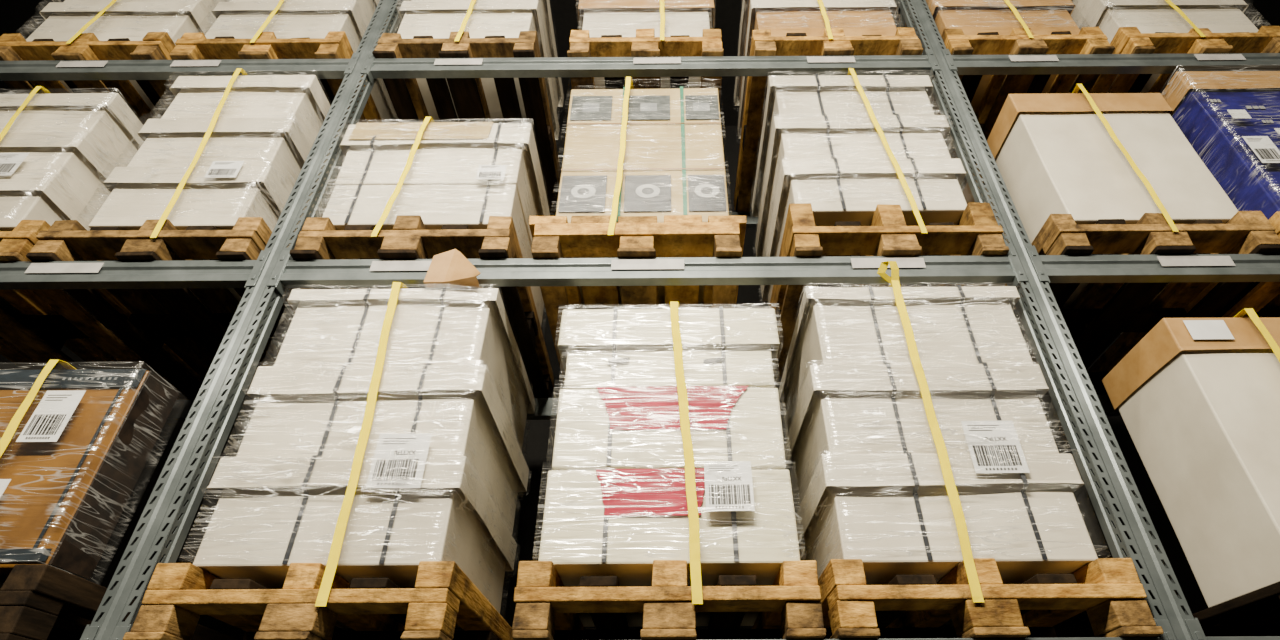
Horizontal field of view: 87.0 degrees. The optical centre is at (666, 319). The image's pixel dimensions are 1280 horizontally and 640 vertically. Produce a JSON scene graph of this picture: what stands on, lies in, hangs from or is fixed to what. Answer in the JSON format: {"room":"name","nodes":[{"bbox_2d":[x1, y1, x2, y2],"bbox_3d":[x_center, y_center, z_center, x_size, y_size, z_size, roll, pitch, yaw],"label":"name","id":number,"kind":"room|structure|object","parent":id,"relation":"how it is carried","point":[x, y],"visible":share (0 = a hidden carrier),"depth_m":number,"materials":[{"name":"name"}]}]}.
{"room":"warehouse","nodes":[
{"label":"warehouse","id":0,"kind":"room"},
{"bbox_2d":[0,126,1207,639],"bbox_3d":[-0.064,0.998,5.542,14.000,8.100,0.001,0,-36,0],"label":"wall","id":1,"kind":"structure","parent":0,"point":[538,440],"depth_m":5.26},
{"bbox_2d":[0,0,1279,126],"bbox_3d":[-0.099,-4.688,4.605,14.000,0.001,8.200,0,-36,0],"label":"ceiling","id":2,"kind":"structure","parent":0,"point":[16,16],"depth_m":6.87,"materials":[{"name":"black"}]},
{"label":"floor","id":3,"kind":"structure","parent":0,"visible":0},
{"bbox_2d":[90,0,402,639],"bbox_3d":[-1.468,0.243,2.840,0.140,6.160,1.131,0,-36,0],"label":"frame","id":4,"kind":"object","parent":3,"relation":"on","point":[121,591],"visible":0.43,"depth_m":2.23,"materials":[{"name":"paint"}]},
{"bbox_2d":[80,625,98,639],"bbox_3d":[-2.865,0.894,1.736,2.756,0.180,0.061,0,-36,0],"label":"beam","id":5,"kind":"structure","parent":4,"relation":"attached to","point":[90,632],"depth_m":1.75,"materials":[{"name":"metal"}]},
{"bbox_2d":[0,250,269,289],"bbox_3d":[-2.871,-0.169,2.508,2.756,0.180,0.061,0,-36,0],"label":"beam","id":6,"kind":"structure","parent":4,"relation":"attached to","point":[174,274],"depth_m":2.49,"materials":[{"name":"metal"}]},
{"bbox_2d":[0,53,359,80],"bbox_3d":[-2.877,-1.216,3.269,2.756,0.180,0.061,0,-36,0],"label":"beam","id":7,"kind":"structure","parent":4,"relation":"attached to","point":[47,70],"depth_m":3.25,"materials":[{"name":"metal"}]},
{"bbox_2d":[166,400,255,421],"bbox_3d":[-2.867,0.455,3.366,2.756,0.180,0.061,0,-36,0],"label":"beam","id":8,"kind":"structure","parent":4,"relation":"attached to","point":[180,410],"depth_m":3.34,"materials":[{"name":"metal"}]},
{"bbox_2d":[0,220,201,399],"bbox_3d":[-2.817,0.038,3.037,0.817,0.195,1.208,0,-36,0],"label":"pallet","id":9,"kind":"object","parent":8,"relation":"on","point":[52,319],"visible":0.38,"depth_m":2.98,"materials":[{"name":"brown wood"}]},
{"bbox_2d":[0,153,95,314],"bbox_3d":[-2.867,-0.289,3.090,0.682,0.392,0.897,0,-36,0],"label":"cardboard box","id":10,"kind":"object","parent":9,"relation":"on","point":[46,197],"visible":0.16,"depth_m":2.78,"materials":[{"name":"cardboard"}]},
{"bbox_2d":[0,130,119,214],"bbox_3d":[-2.868,-0.468,3.221,0.683,0.268,0.898,0,-36,0],"label":"cardboard box","id":11,"kind":"object","parent":10,"relation":"on","point":[76,158],"visible":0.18,"depth_m":2.93,"materials":[{"name":"white cardboard"}]},
{"bbox_2d":[0,93,143,166],"bbox_3d":[-2.869,-0.691,3.382,0.683,0.278,0.896,0,-36,0],"label":"cardboard box","id":12,"kind":"object","parent":11,"relation":"on","point":[106,117],"visible":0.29,"depth_m":3.09,"materials":[{"name":"white cardboard"}]},
{"bbox_2d":[0,86,49,140],"bbox_3d":[-2.850,-0.422,3.186,0.078,0.961,0.921,0,-36,0],"label":"strap","id":13,"kind":"object","parent":12,"relation":"attached to","point":[9,124],"visible":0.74,"depth_m":2.99,"materials":[{"name":"yellow plastic"}]},
{"bbox_2d":[26,217,310,399],"bbox_3d":[-1.975,0.033,3.037,0.820,0.195,1.207,0,-36,0],"label":"pallet","id":14,"kind":"object","parent":8,"relation":"on","point":[175,318],"visible":0.48,"depth_m":2.74,"materials":[{"name":"brown wood"}]},
{"bbox_2d":[89,161,312,339],"bbox_3d":[-1.981,-0.270,3.072,0.673,0.332,0.897,0,-36,0],"label":"cardboard box","id":15,"kind":"object","parent":14,"relation":"on","point":[220,193],"visible":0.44,"depth_m":2.76,"materials":[{"name":"cardboard"}]},
{"bbox_2d":[211,162,234,176],"bbox_3d":[-1.837,-0.622,2.783,0.088,0.086,0.001,0,-36,0],"label":"print","id":16,"kind":"object","parent":15,"relation":"attached to","point":[218,169],"depth_m":2.78},
{"bbox_2d":[128,118,333,216],"bbox_3d":[-1.985,-0.526,3.259,0.678,0.318,0.897,0,-36,0],"label":"cardboard box","id":17,"kind":"object","parent":15,"relation":"on","point":[281,144],"visible":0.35,"depth_m":2.96,"materials":[{"name":"white cardboard"}]},
{"bbox_2d":[161,75,345,187],"bbox_3d":[-1.989,-0.785,3.447,0.674,0.318,0.897,0,-36,0],"label":"cardboard box","id":18,"kind":"object","parent":17,"relation":"on","point":[302,98],"visible":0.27,"depth_m":3.15,"materials":[{"name":"white cardboard"}]},
{"bbox_2d":[150,68,247,237],"bbox_3d":[-1.970,-0.480,3.224,0.097,1.091,0.921,0,-36,0],"label":"strap","id":19,"kind":"object","parent":18,"relation":"attached to","point":[174,198],"visible":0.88,"depth_m":2.81,"materials":[{"name":"yellow plastic"}]},
{"bbox_2d":[110,618,1176,639],"bbox_3d":[-0.065,0.877,1.736,2.756,0.180,0.061,0,-36,0],"label":"beam","id":20,"kind":"structure","parent":4,"relation":"attached to","point":[119,631],"depth_m":1.75,"materials":[{"name":"metal"}]},
{"bbox_2d":[266,246,1027,295],"bbox_3d":[-0.071,-0.186,2.508,2.756,0.180,0.061,0,-36,0],"label":"beam","id":21,"kind":"structure","parent":4,"relation":"attached to","point":[287,272],"depth_m":2.49,"materials":[{"name":"metal"}]},
{"bbox_2d":[361,49,940,83],"bbox_3d":[-0.077,-1.234,3.269,2.756,0.180,0.061,0,-36,0],"label":"beam","id":22,"kind":"structure","parent":4,"relation":"attached to","point":[927,63],"depth_m":3.25,"materials":[{"name":"metal"}]},
{"bbox_2d":[526,398,783,419],"bbox_3d":[-0.067,0.438,3.366,2.756,0.180,0.061,0,-36,0],"label":"beam","id":23,"kind":"structure","parent":4,"relation":"attached to","point":[545,408],"depth_m":3.34,"materials":[{"name":"metal"}]},
{"bbox_2d":[290,215,553,397],"bbox_3d":[-0.997,0.026,3.037,0.811,0.195,1.207,0,-36,0],"label":"pallet","id":24,"kind":"object","parent":23,"relation":"on","point":[409,238],"visible":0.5,"depth_m":2.59,"materials":[{"name":"brown wood"}]},
{"bbox_2d":[322,165,543,326],"bbox_3d":[-0.997,-0.262,3.062,0.770,0.296,0.896,0,-36,0],"label":"cardboard box","id":25,"kind":"object","parent":24,"relation":"on","point":[438,206],"visible":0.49,"depth_m":2.73,"materials":[{"name":"white cardboard"}]},
{"bbox_2d":[335,118,549,246],"bbox_3d":[-1.001,-0.476,3.218,0.829,0.358,0.897,0,-36,0],"label":"cardboard box","id":26,"kind":"object","parent":25,"relation":"on","point":[447,153],"visible":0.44,"depth_m":2.91,"materials":[{"name":"white cardboard"}]},
{"bbox_2d":[371,117,433,236],"bbox_3d":[-1.070,-0.336,3.115,0.088,0.721,0.921,0,-36,0],"label":"strap","id":27,"kind":"object","parent":26,"relation":"attached to","point":[391,200],"visible":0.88,"depth_m":2.73,"materials":[{"name":"yellow plastic"}]},
{"bbox_2d":[529,215,745,381],"bbox_3d":[-0.110,0.021,3.037,0.843,0.195,1.206,0,-36,0],"label":"pallet","id":28,"kind":"object","parent":23,"relation":"on","point":[679,235],"visible":0.31,"depth_m":2.60,"materials":[{"name":"brown wood"}]},
{"bbox_2d":[556,87,728,306],"bbox_3d":[-0.101,-0.502,3.233,0.710,0.877,0.898,0,-36,0],"label":"cardboard box","id":29,"kind":"object","parent":28,"relation":"on","point":[673,163],"visible":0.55,"depth_m":2.89,"materials":[{"name":"beige cardboard"}]},
{"bbox_2d":[608,77,632,234],"bbox_3d":[-0.190,-0.457,3.199,0.069,1.006,0.921,0,-36,0],"label":"strap","id":30,"kind":"object","parent":29,"relation":"attached to","point":[629,82],"visible":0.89,"depth_m":2.79,"materials":[{"name":"yellow plastic"}]},
{"bbox_2d":[769,202,1008,391],"bbox_3d":[0.876,-0.009,3.055,0.802,0.255,1.207,0,-36,0],"label":"pallet","id":31,"kind":"object","parent":23,"relation":"on","point":[977,232],"visible":0.39,"depth_m":2.59,"materials":[{"name":"brown wood"}]},
{"bbox_2d":[760,157,966,304],"bbox_3d":[0.861,-0.316,3.093,0.768,0.282,0.896,0,-36,0],"label":"cardboard box","id":32,"kind":"object","parent":31,"relation":"on","point":[836,189],"visible":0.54,"depth_m":2.78,"materials":[{"name":"white cardboard"}]},
{"bbox_2d":[755,114,950,256],"bbox_3d":[0.859,-0.547,3.262,0.778,0.288,0.897,0,-36,0],"label":"cardboard box","id":33,"kind":"object","parent":32,"relation":"on","point":[907,136],"visible":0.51,"depth_m":2.96,"materials":[{"name":"white cardboard"}]},
{"bbox_2d":[751,74,933,219],"bbox_3d":[0.860,-0.786,3.435,0.773,0.298,0.897,0,-36,0],"label":"cardboard box","id":34,"kind":"object","parent":33,"relation":"on","point":[887,95],"visible":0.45,"depth_m":3.14,"materials":[{"name":"white cardboard"}]},
{"bbox_2d":[848,68,926,232],"bbox_3d":[0.916,-0.486,3.215,0.125,1.061,0.921,0,-36,0],"label":"strap","id":35,"kind":"object","parent":34,"relation":"attached to","point":[851,71],"visible":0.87,"depth_m":2.80,"materials":[{"name":"yellow plastic"}]},
{"bbox_3d":[-2.861,1.518,2.594,2.756,0.180,0.061,0,-36,0],"label":"beam","id":36,"kind":"structure","parent":4,"relation":"attached to","visible":0},
{"bbox_2d":[0,564,237,639],"bbox_3d":[-2.089,1.097,2.265,0.798,0.195,1.207,0,-36,0],"label":"pallet","id":37,"kind":"object","parent":36,"relation":"on","point":[38,601],"visible":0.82,"depth_m":1.85,"materials":[{"name":"brown wood"}]},
{"bbox_2d":[0,369,178,582],"bbox_3d":[-2.100,0.476,2.135,0.754,0.651,0.258,0,-36,0],"label":"cardboard box","id":38,"kind":"object","parent":37,"relation":"on","point":[70,468],"visible":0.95,"depth_m":2.09,"materials":[{"name":"cardboard"}]},
{"bbox_2d":[0,359,74,456],"bbox_3d":[-2.012,0.521,2.101,0.039,0.780,0.282,0,-36,0],"label":"strap","id":39,"kind":"object","parent":38,"relation":"attached to","point":[8,434],"visible":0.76,"depth_m":2.12,"materials":[{"name":"yellow plastic"}]},
{"bbox_2d":[25,395,66,438],"bbox_3d":[-1.938,0.302,2.112,0.085,0.155,0.001,0,-36,0],"label":"print","id":40,"kind":"object","parent":38,"relation":"attached to","point":[49,416],"depth_m":2.11},
{"bbox_3d":[-0.061,1.501,2.594,2.756,0.180,0.061,0,-36,0],"label":"beam","id":41,"kind":"structure","parent":4,"relation":"attached to","visible":0},
{"bbox_2d":[123,561,513,639],"bbox_3d":[-0.985,1.090,2.266,0.818,0.195,1.204,0,-36,0],"label":"pallet","id":42,"kind":"object","parent":41,"relation":"on","point":[443,596],"visible":1,"depth_m":1.81,"materials":[{"name":"brown wood"}]},
{"bbox_2d":[193,433,516,627],"bbox_3d":[-0.981,0.764,2.315,0.770,0.386,0.898,0,-36,0],"label":"cardboard box","id":43,"kind":"object","parent":42,"relation":"on","point":[409,507],"visible":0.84,"depth_m":1.99,"materials":[{"name":"white cardboard"}]},
{"bbox_2d":[236,361,528,536],"bbox_3d":[-0.977,0.529,2.487,0.776,0.324,0.898,0,-36,0],"label":"cardboard box","id":44,"kind":"object","parent":43,"relation":"on","point":[300,411],"visible":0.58,"depth_m":2.19,"materials":[{"name":"white cardboard"}]},
{"bbox_2d":[273,287,535,451],"bbox_3d":[-0.978,0.266,2.678,0.764,0.324,0.898,0,-36,0],"label":"cardboard box","id":45,"kind":"object","parent":44,"relation":"on","point":[432,326],"visible":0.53,"depth_m":2.38,"materials":[{"name":"white cardboard"}]},
{"bbox_2d":[315,282,406,606],"bbox_3d":[-0.932,0.573,2.454,0.081,1.100,0.922,0,-36,0],"label":"strap","id":46,"kind":"object","parent":45,"relation":"attached to","point":[322,598],"visible":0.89,"depth_m":2.02,"materials":[{"name":"yellow plastic"}]},
{"bbox_2d":[424,249,480,288],"bbox_3d":[-0.764,-0.178,2.477,0.214,0.149,0.146,0,-36,0],"label":"cardboard sheet","id":47,"kind":"object","parent":45,"relation":"on","point":[449,269],"visible":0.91,"depth_m":2.43,"materials":[{"name":"beige cardboard"}]},
{"bbox_2d":[377,438,415,484],"bbox_3d":[-0.812,0.423,2.020,0.109,0.151,0.001,0,-36,0],"label":"print","id":48,"kind":"object","parent":43,"relation":"attached to","point":[396,457],"depth_m":2.02},
{"bbox_2d":[512,560,825,639],"bbox_3d":[0.006,1.084,2.265,0.822,0.195,1.206,0,-36,0],"label":"pallet","id":49,"kind":"object","parent":41,"relation":"on","point":[790,608],"visible":0.98,"depth_m":1.79,"materials":[{"name":"brown wood"}]},
{"bbox_2d":[539,461,800,626],"bbox_3d":[0.008,0.799,2.288,0.754,0.288,0.896,0,-36,0],"label":"cardboard box","id":50,"kind":"object","parent":49,"relation":"on","point":[608,521],"visible":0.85,"depth_m":1.95,"materials":[{"name":"white cardboard"}]},
{"bbox_2d":[551,386,786,470],"bbox_3d":[0.007,0.568,2.455,0.736,0.284,0.896,0,-36,0],"label":"cardboard box","id":51,"kind":"object","parent":50,"relation":"on","point":[613,427],"visible":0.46,"depth_m":2.12,"materials":[{"name":"white cardboard"}]},
{"bbox_2d":[559,307,779,388],"bbox_3d":[0.009,0.329,2.628,0.771,0.304,0.897,0,-36,0],"label":"cardboard box","id":52,"kind":"object","parent":51,"relation":"on","point":[721,346],"visible":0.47,"depth_m":2.29,"materials":[{"name":"white cardboard"}]},
{"bbox_2d":[670,301,702,603],"bbox_3d":[0.054,0.605,2.426,0.078,1.005,0.922,0,-36,0],"label":"strap","id":53,"kind":"object","parent":52,"relation":"attached to","point":[694,535],"visible":0.85,"depth_m":2.00,"materials":[{"name":"yellow plastic"}]},
{"bbox_2d":[709,465,743,507],"bbox_3d":[0.172,0.486,1.969,0.095,0.131,0.001,0,-36,0],"label":"print","id":54,"kind":"object","parent":50,"relation":"attached to","point":[726,482],"depth_m":1.97},
{"bbox_2d":[818,558,1163,638],"bbox_3d":[0.860,1.079,2.265,0.835,0.195,1.206,0,-36,0],"label":"pallet","id":55,"kind":"object","parent":41,"relation":"on","point":[1111,592],"visible":0.95,"depth_m":1.79,"materials":[{"name":"brown wood"}]},
{"bbox_2d":[796,421,1096,624],"bbox_3d":[0.852,0.741,2.326,0.783,0.418,0.898,0,-36,0],"label":"cardboard box","id":56,"kind":"object","parent":55,"relation":"on","point":[893,513],"visible":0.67,"depth_m":1.98,"materials":[{"name":"white cardboard"}]},
{"bbox_2d":[784,362,1058,514],"bbox_3d":[0.855,0.522,2.484,0.780,0.320,0.897,0,-36,0],"label":"cardboard box","id":57,"kind":"object","parent":56,"relation":"on","point":[841,409],"visible":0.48,"depth_m":2.18,"materials":[{"name":"white cardboard"}]},
{"bbox_2d":[778,285,1032,437],"bbox_3d":[0.879,0.260,2.675,0.777,0.326,0.897,0,-36,0],"label":"cardboard box","id":58,"kind":"object","parent":57,"relation":"on","point":[834,325],"visible":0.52,"depth_m":2.37,"materials":[{"name":"white cardboard"}]},
{"bbox_2d":[877,261,983,602],"bbox_3d":[0.797,0.532,2.454,0.080,1.149,0.958,0,-36,0],"label":"strap","id":59,"kind":"object","parent":58,"relation":"attached to","point":[972,576],"visible":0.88,"depth_m":2.04,"materials":[{"name":"yellow plastic"}]},
{"bbox_2d":[967,425,1016,469],"bbox_3d":[0.983,0.385,2.039,0.109,0.148,0.001,0,-36,0],"label":"print","id":60,"kind":"object","parent":56,"relation":"attached to","point":[991,447],"depth_m":2.04},
{"bbox_3d":[-2.874,-0.593,4.128,2.756,0.180,0.061,0,-36,0],"label":"beam","id":61,"kind":"structure","parent":4,"relation":"attached to","visible":0},
{"bbox_2d":[0,32,175,125],"bbox_3d":[-2.911,-1.009,3.799,0.829,0.195,1.205,0,-36,0],"label":"pallet","id":62,"kind":"object","parent":61,"relation":"on","point":[154,45],"visible":0.3,"depth_m":3.36,"materials":[{"name":"brown wood"}]},
{"bbox_2d":[26,2,211,118],"bbox_3d":[-2.888,-1.312,3.834,0.813,0.330,0.898,0,-36,0],"label":"cardboard box","id":63,"kind":"object","parent":62,"relation":"on","point":[133,21],"visible":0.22,"depth_m":3.54,"materials":[{"name":"white cardboard"}]},
{"bbox_2d":[64,0,229,24],"bbox_3d":[-2.890,-1.579,4.028,0.812,0.328,0.898,0,-36,0],"label":"cardboard box","id":64,"kind":"object","parent":63,"relation":"on","point":[207,6],"visible":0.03,"depth_m":3.64,"materials":[{"name":"white cardboard"}]},
{"bbox_2d":[66,0,116,43],"bbox_3d":[-2.904,-1.400,3.897,0.073,0.789,0.921,0,-36,0],"label":"strap","id":65,"kind":"object","parent":64,"relation":"attached to","point":[112,2],"visible":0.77,"depth_m":3.40,"materials":[{"name":"yellow plastic"}]},
{"bbox_2d":[169,31,382,130],"bbox_3d":[-2.010,-1.015,3.798,0.814,0.195,1.207,0,-36,0],"label":"pallet","id":66,"kind":"object","parent":61,"relation":"on","point":[336,45],"visible":0.27,"depth_m":3.33,"materials":[{"name":"brown wood"}]},
{"bbox_2d":[205,1,399,122],"bbox_3d":[-2.018,-1.317,3.833,0.752,0.330,0.898,0,-36,0],"label":"cardboard box","id":67,"kind":"object","parent":66,"relation":"on","point":[239,19],"visible":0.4,"depth_m":3.54,"materials":[{"name":"white cardboard"}]},
{"bbox_2d":[229,0,390,47],"bbox_3d":[-2.020,-1.585,4.028,0.753,0.328,0.896,0,-36,0],"label":"cardboard box","id":68,"kind":"object","parent":67,"relation":"on","point":[367,8],"visible":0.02,"depth_m":3.76,"materials":[{"name":"white cardboard"}]},
{"bbox_2d":[250,0,283,42],"bbox_3d":[-2.019,-1.406,3.897,0.043,0.789,0.921,0,-36,0],"label":"strap","id":69,"kind":"object","parent":68,"relation":"attached to","point":[278,6],"visible":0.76,"depth_m":3.40,"materials":[{"name":"yellow plastic"}]},
{"bbox_2d":[895,0,1193,639],"bbox_3d":[1.331,0.226,2.840,0.140,6.160,1.131,0,-36,0],"label":"frame","id":70,"kind":"object","parent":3,"relation":"on","point":[1170,600],"visible":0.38,"depth_m":2.23,"materials":[{"name":"paint"}]},
{"bbox_2d":[550,212,757,228],"bbox_3d":[-0.074,-0.610,4.128,2.756,0.180,0.061,0,-36,0],"label":"beam","id":71,"kind":"structure","parent":70,"relation":"attached to","point":[751,222],"depth_m":4.10,"materials":[{"name":"metal"}]},
{"bbox_2d":[372,31,560,212],"bbox_3d":[-1.034,-1.020,3.799,0.784,0.195,1.206,0,-36,0],"label":"pallet","id":72,"kind":"object","parent":71,"relation":"on","point":[468,95],"visible":0.34,"depth_m":3.49,"materials":[{"name":"brown wood"}]},
{"bbox_2d":[398,0,558,139],"bbox_3d":[-1.043,-1.323,3.834,0.743,0.330,0.897,0,-36,0],"label":"cardboard box","id":73,"kind":"object","parent":72,"relation":"on","point":[435,18],"visible":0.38,"depth_m":3.55,"materials":[{"name":"white cardboard"}]},
{"bbox_2d":[538,0,563,109],"bbox_3d":[-1.044,-1.591,4.028,0.742,0.328,0.897,0,-36,0],"label":"cardboard box","id":74,"kind":"object","parent":73,"relation":"on","point":[545,6],"visible":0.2,"depth_m":4.05,"materials":[{"name":"white cardboard"}]},
{"bbox_2d":[454,0,475,41],"bbox_3d":[-1.014,-1.412,3.897,0.053,0.789,0.921,0,-36,0],"label":"strap","id":75,"kind":"object","parent":74,"relation":"attached to","point":[472,3],"visible":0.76,"depth_m":3.40,"materials":[{"name":"yellow plastic"}]},
{"bbox_2d":[567,28,723,108],"bbox_3d":[-0.103,-1.026,3.799,0.760,0.195,1.205,0,-36,0],"label":"pallet","id":76,"kind":"object","parent":71,"relation":"on","point":[645,43],"visible":0.36,"depth_m":3.34,"materials":[{"name":"brown wood"}]},
{"bbox_2d":[578,0,713,88],"bbox_3d":[-0.108,-1.329,3.833,0.732,0.330,0.897,0,-36,0],"label":"cardboard box","id":77,"kind":"object","parent":76,"relation":"on","point":[600,17],"visible":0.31,"depth_m":3.54,"materials":[{"name":"white cardboard"}]},
{"bbox_3d":[-0.110,-1.597,4.028,0.733,0.328,0.897,0,-36,0],"label":"cardboard box","id":78,"kind":"object","parent":77,"relation":"on","visible":0},
{"bbox_2d":[660,0,664,39],"bbox_3d":[-0.033,-1.418,3.897,0.048,0.789,0.921,0,-36,0],"label":"strap","id":79,"kind":"object","parent":78,"relation":"attached to","point":[662,14],"visible":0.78,"depth_m":3.40,"materials":[{"name":"yellow plastic"}]},
{"bbox_2d":[734,27,922,211],"bbox_3d":[0.836,-1.032,3.799,0.819,0.195,1.205,0,-36,0],"label":"pallet","id":80,"kind":"object","parent":71,"relation":"on","point":[905,41],"visible":0.29,"depth_m":3.36,"materials":[{"name":"brown wood"}]},
{"bbox_2d":[737,0,896,138],"bbox_3d":[0.827,-1.335,3.833,0.783,0.330,0.897,0,-36,0],"label":"cardboard box","id":81,"kind":"object","parent":80,"relation":"on","point":[856,17],"visible":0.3,"depth_m":3.53,"materials":[{"name":"beige cardboard"}]},
{"bbox_2d":[734,0,749,105],"bbox_3d":[0.826,-1.602,4.028,0.782,0.328,0.897,0,-36,0],"label":"cardboard box","id":82,"kind":"object","parent":81,"relation":"on","point":[745,3],"visible":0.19,"depth_m":4.09,"materials":[{"name":"cardboard"}]},
{"bbox_2d":[817,0,832,38],"bbox_3d":[0.790,-1.423,3.897,0.050,0.789,0.921,0,-36,0],"label":"strap","id":83,"kind":"object","parent":82,"relation":"attached to","point":[827,24],"visible":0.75,"depth_m":3.40,"materials":[{"name":"yellow plastic"}]},
{"bbox_2d":[1040,395,1121,416],"bbox_3d":[2.733,0.421,3.366,2.756,0.180,0.061,0,-36,0],"label":"beam","id":84,"kind":"structure","parent":70,"relation":"attached to","point":[1045,402],"depth_m":3.34,"materials":[{"name":"paint"}]},
{"bbox_2d":[1004,211,1279,394],"bbox_3d":[1.896,0.009,3.037,0.830,0.195,1.207,0,-36,0],"label":"pallet","id":85,"kind":"object","parent":84,"relation":"on","point":[1093,324],"visible":0.33,"depth_m":2.69,"materials":[{"name":"brown wood"}]},
{"bbox_2d":[962,93,1237,334],"bbox_3d":[1.932,-0.485,3.209,0.706,0.802,0.830,0,-36,0],"label":"cardboard box","id":86,"kind":"object","parent":85,"relation":"on","point":[1052,153],"visible":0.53,"depth_m":2.90,"materials":[{"name":"white cardboard"}]},
{"bbox_2d":[1072,84,1178,231],"bbox_3d":[1.900,-0.439,3.177,0.051,0.931,0.921,0,-36,0],"label":"strap","id":87,"kind":"object","parent":86,"relation":"attached to","point":[1139,173],"visible":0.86,"depth_m":2.78,"materials":[{"name":"yellow plastic"}]},
{"bbox_2d":[1184,212,1279,317],"bbox_3d":[2.775,0.003,3.037,0.820,0.195,1.207,0,-36,0],"label":"pallet","id":88,"kind":"object","parent":84,"relation":"on","point":[1263,297],"visible":0.02,"depth_m":2.80,"materials":[{"name":"brown wood"}]},
{"bbox_2d":[1161,71,1279,307],"bbox_3d":[2.781,-0.554,3.258,0.739,0.962,0.898,0,-36,0],"label":"cardboard box","id":89,"kind":"object","parent":88,"relation":"on","point":[1230,119],"visible":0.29,"depth_m":3.02,"materials":[{"name":"paper"}]},
{"bbox_2d":[1246,138,1279,160],"bbox_3d":[2.509,-0.716,2.832,0.075,0.146,0.001,0,-36,0],"label":"print","id":90,"kind":"object","parent":89,"relation":"attached to","point":[1264,149],"depth_m":2.83},
{"bbox_2d":[942,49,1279,74],"bbox_3d":[2.722,-1.251,3.269,2.756,0.180,0.061,0,-36,0],"label":"beam","id":91,"kind":"structure","parent":70,"relation":"attached to","point":[1029,64],"depth_m":3.25,"materials":[{"name":"metal"}]},
{"bbox_2d":[1026,245,1279,283],"bbox_3d":[2.729,-0.203,2.508,2.756,0.180,0.061,0,-36,0],"label":"beam","id":92,"kind":"structure","parent":70,"relation":"attached to","point":[1156,268],"depth_m":2.49,"materials":[{"name":"metal"}]},
{"bbox_2d":[1185,618,1279,639],"bbox_3d":[2.735,0.860,1.736,2.756,0.180,0.061,0,-36,0],"label":"beam","id":93,"kind":"structure","parent":70,"relation":"attached to","point":[1196,631],"depth_m":1.75,"materials":[{"name":"metal"}]},
{"bbox_3d":[2.739,1.484,2.594,2.756,0.180,0.061,0,-36,0],"label":"beam","id":94,"kind":"structure","parent":70,"relation":"attached to","visible":0},
{"bbox_2d":[1192,581,1279,636],"bbox_3d":[2.126,1.087,2.252,0.827,0.153,1.207,0,-36,0],"label":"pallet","id":95,"kind":"object","parent":94,"relation":"on","point":[1257,612],"visible":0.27,"depth_m":2.14,"materials":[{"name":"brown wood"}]},
{"bbox_2d":[1101,318,1279,607],"bbox_3d":[2.150,0.462,2.270,0.829,0.870,0.434,0,-36,0],"label":"cardboard box","id":96,"kind":"object","parent":95,"relation":"on","point":[1197,399],"visible":0.97,"depth_m":2.22,"materials":[{"name":"cardboard"}]},
{"bbox_2d":[1233,308,1279,361],"bbox_3d":[2.017,0.494,2.251,0.050,0.960,0.522,0,-36,0],"label":"strap","id":97,"kind":"object","parent":96,"relation":"attached to","point":[1252,314],"visible":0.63,"depth_m":2.27,"materials":[{"name":"yellow plastic"}]},
{"bbox_3d":[2.726,-0.627,4.128,2.756,0.180,0.061,0,-36,0],"label":"beam","id":98,"kind":"structure","parent":70,"relation":"attached to","visible":0},
{"bbox_2d":[929,27,1114,190],"bbox_3d":[1.778,-1.038,3.798,0.786,0.195,1.207,0,-36,0],"label":"pallet","id":99,"kind":"object","parent":98,"relation":"on","point":[1090,40],"visible":0.27,"depth_m":3.37,"materials":[{"name":"brown wood"}]},
{"bbox_2d":[921,0,1079,157],"bbox_3d":[1.771,-1.340,3.833,0.754,0.330,0.896,0,-36,0],"label":"cardboard box","id":100,"kind":"object","parent":99,"relation":"on","point":[1044,17],"visible":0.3,"depth_m":3.54,"materials":[{"name":"beige cardboard"}]},
{"bbox_2d":[905,0,929,35],"bbox_3d":[1.770,-1.608,4.028,0.754,0.328,0.897,0,-36,0],"label":"cardboard box","id":101,"kind":"object","parent":100,"relation":"on","point":[927,1],"visible":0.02,"depth_m":3.86,"materials":[{"name":"cardboard"}]},
{"bbox_2d":[1004,0,1033,37],"bbox_3d":[1.758,-1.429,3.897,0.069,0.789,0.921,0,-36,0],"label":"strap","id":102,"kind":"object","parent":101,"relation":"attached to","point":[1007,2],"visible":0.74,"depth_m":3.40,"materials":[{"name":"yellow plastic"}]},
{"bbox_2d":[1089,26,1279,92],"bbox_3d":[2.671,-1.044,3.798,0.813,0.195,1.207,0,-36,0],"label":"pallet","id":103,"kind":"object","parent":98,"relation":"on","point":[1127,40],"visible":0.2,"depth_m":3.34,"materials":[{"name":"brown wood"}]},
{"bbox_2d":[1082,0,1259,92],"bbox_3d":[2.672,-1.346,3.834,0.773,0.330,0.898,0,-36,0],"label":"cardboard box","id":104,"kind":"object","parent":103,"relation":"on","point":[1149,16],"visible":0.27,"depth_m":3.53,"materials":[{"name":"white cardboard"}]},
{"bbox_2d":[1071,0,1095,29],"bbox_3d":[2.670,-1.613,4.028,0.773,0.328,0.897,0,-36,0],"label":"cardboard box","id":105,"kind":"object","parent":104,"relation":"on","point":[1082,9],"visible":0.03,"depth_m":3.77,"materials":[{"name":"white cardboard"}]},
{"bbox_2d":[1165,0,1205,36],"bbox_3d":[2.588,-1.434,3.897,0.090,0.789,0.921,0,-36,0],"label":"strap","id":106,"kind":"object","parent":105,"relation":"attached to","point":[1169,2],"visible":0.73,"depth_m":3.39,"materials":[{"name":"yellow plastic"}]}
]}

